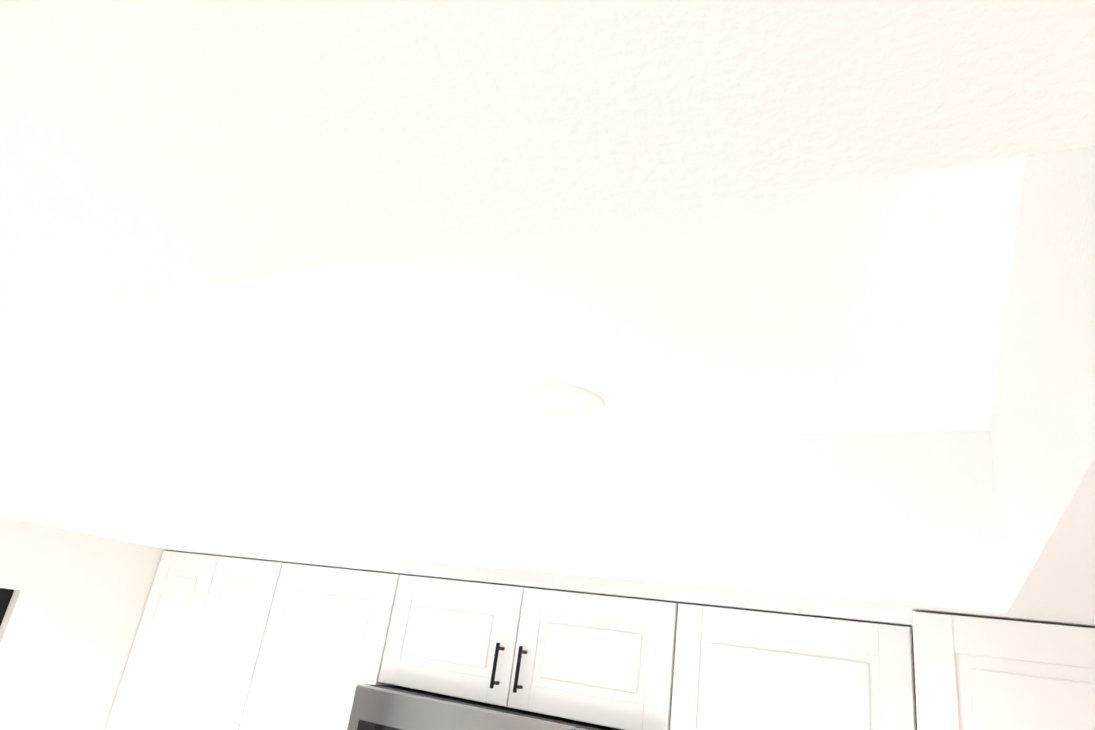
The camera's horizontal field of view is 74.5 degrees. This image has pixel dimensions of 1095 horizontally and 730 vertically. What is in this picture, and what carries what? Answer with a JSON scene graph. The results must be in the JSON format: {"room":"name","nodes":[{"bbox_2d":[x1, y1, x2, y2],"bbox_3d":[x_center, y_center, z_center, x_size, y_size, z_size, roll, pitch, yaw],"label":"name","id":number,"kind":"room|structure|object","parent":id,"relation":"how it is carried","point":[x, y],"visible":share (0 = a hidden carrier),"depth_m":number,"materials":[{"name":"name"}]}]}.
{"room":"kitchen","nodes":[
{"label":"kitchen","id":0,"kind":"room"},
{"bbox_2d":[0,516,169,729],"bbox_3d":[-2.915,0.271,-0.404,0.140,2.405,7.240,-4,-24,28],"label":"wall","id":1,"kind":"structure","parent":0,"point":[70,623],"depth_m":2.13,"materials":[{"name":"white paint"}]},
{"bbox_2d":[0,588,13,625],"bbox_3d":[-1.887,0.854,1.405,0.064,0.965,1.230,-4,-24,28],"label":"window","id":2,"kind":"structure","parent":1,"relation":"in","point":[6,596],"depth_m":2.04,"materials":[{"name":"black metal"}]},
{"bbox_2d":[105,551,200,729],"bbox_3d":[-1.126,1.027,2.347,0.340,0.758,0.329,-4,-24,28],"label":"upper cabinet","id":3,"kind":"object","parent":1,"relation":"attached to","point":[140,683],"depth_m":2.28,"materials":[{"name":"white wood"}]},
{"bbox_2d":[145,554,260,729],"bbox_3d":[-0.900,1.013,2.226,0.399,0.758,0.329,-4,-24,28],"label":"upper cabinet","id":4,"kind":"object","parent":1,"relation":"attached to","point":[225,643],"depth_m":2.18,"materials":[{"name":"white wood"}]},
{"bbox_2d":[217,560,400,729],"bbox_3d":[-0.603,0.994,2.068,0.505,0.758,0.329,-4,-24,28],"label":"upper cabinet","id":5,"kind":"object","parent":1,"relation":"attached to","point":[310,635],"depth_m":2.00,"materials":[{"name":"white wood"}]},
{"bbox_2d":[377,575,496,700],"bbox_3d":[-0.149,0.744,1.932,0.446,0.273,0.329,-4,-24,28],"label":"upper cabinet","id":6,"kind":"object","parent":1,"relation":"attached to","point":[439,628],"depth_m":1.83,"materials":[{"name":"white wood"}]},
{"bbox_2d":[477,585,680,729],"bbox_3d":[0.145,0.725,1.776,0.447,0.273,0.329,-4,-24,28],"label":"upper cabinet","id":7,"kind":"object","parent":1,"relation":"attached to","point":[608,661],"depth_m":1.64,"materials":[{"name":"white wood"}]},
{"bbox_2d":[347,684,620,729],"bbox_3d":[-0.084,1.044,1.665,0.774,0.448,0.467,-4,-24,28],"label":"microwave","id":8,"kind":"object","parent":7,"relation":"attached to","point":[383,707],"visible":0.94,"depth_m":1.67,"materials":[{"name":"grey metal"}]},
{"bbox_2d":[673,603,904,729],"bbox_3d":[0.513,0.923,1.474,0.460,0.758,0.329,-4,-24,28],"label":"upper cabinet","id":9,"kind":"object","parent":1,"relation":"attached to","point":[738,669],"depth_m":1.44,"materials":[{"name":"white wood"}]},
{"bbox_2d":[901,611,1094,729],"bbox_3d":[0.928,0.631,1.199,0.536,0.308,0.619,-4,-24,28],"label":"upper cabinet","id":10,"kind":"object","parent":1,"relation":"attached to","point":[962,672],"depth_m":1.05,"materials":[{"name":"white wood"}]},
{"bbox_2d":[0,156,1025,439],"bbox_3d":[0.382,-1.074,-1.618,7.240,0.080,7.240,-4,-24,28],"label":"ceiling","id":11,"kind":"structure","parent":0,"point":[874,306],"depth_m":1.01,"materials":[{"name":"white paint"}]},
{"bbox_2d":[503,380,605,417],"bbox_3d":[0.012,0.063,1.280,0.184,0.005,0.184,-4,-24,28],"label":"recessed light","id":12,"kind":"object","parent":11,"relation":"in","point":[563,400],"visible":1,"depth_m":1.27,"materials":[{"name":"white plastic"}]},
{"bbox_2d":[0,0,1094,629],"bbox_3d":[1.371,-0.067,0.076,7.000,0.275,2.564,-4,-24,28],"label":"ceiling","id":13,"kind":"structure","parent":0,"point":[150,148],"depth_m":0.28,"materials":[{"name":"white paint"}]}
]}

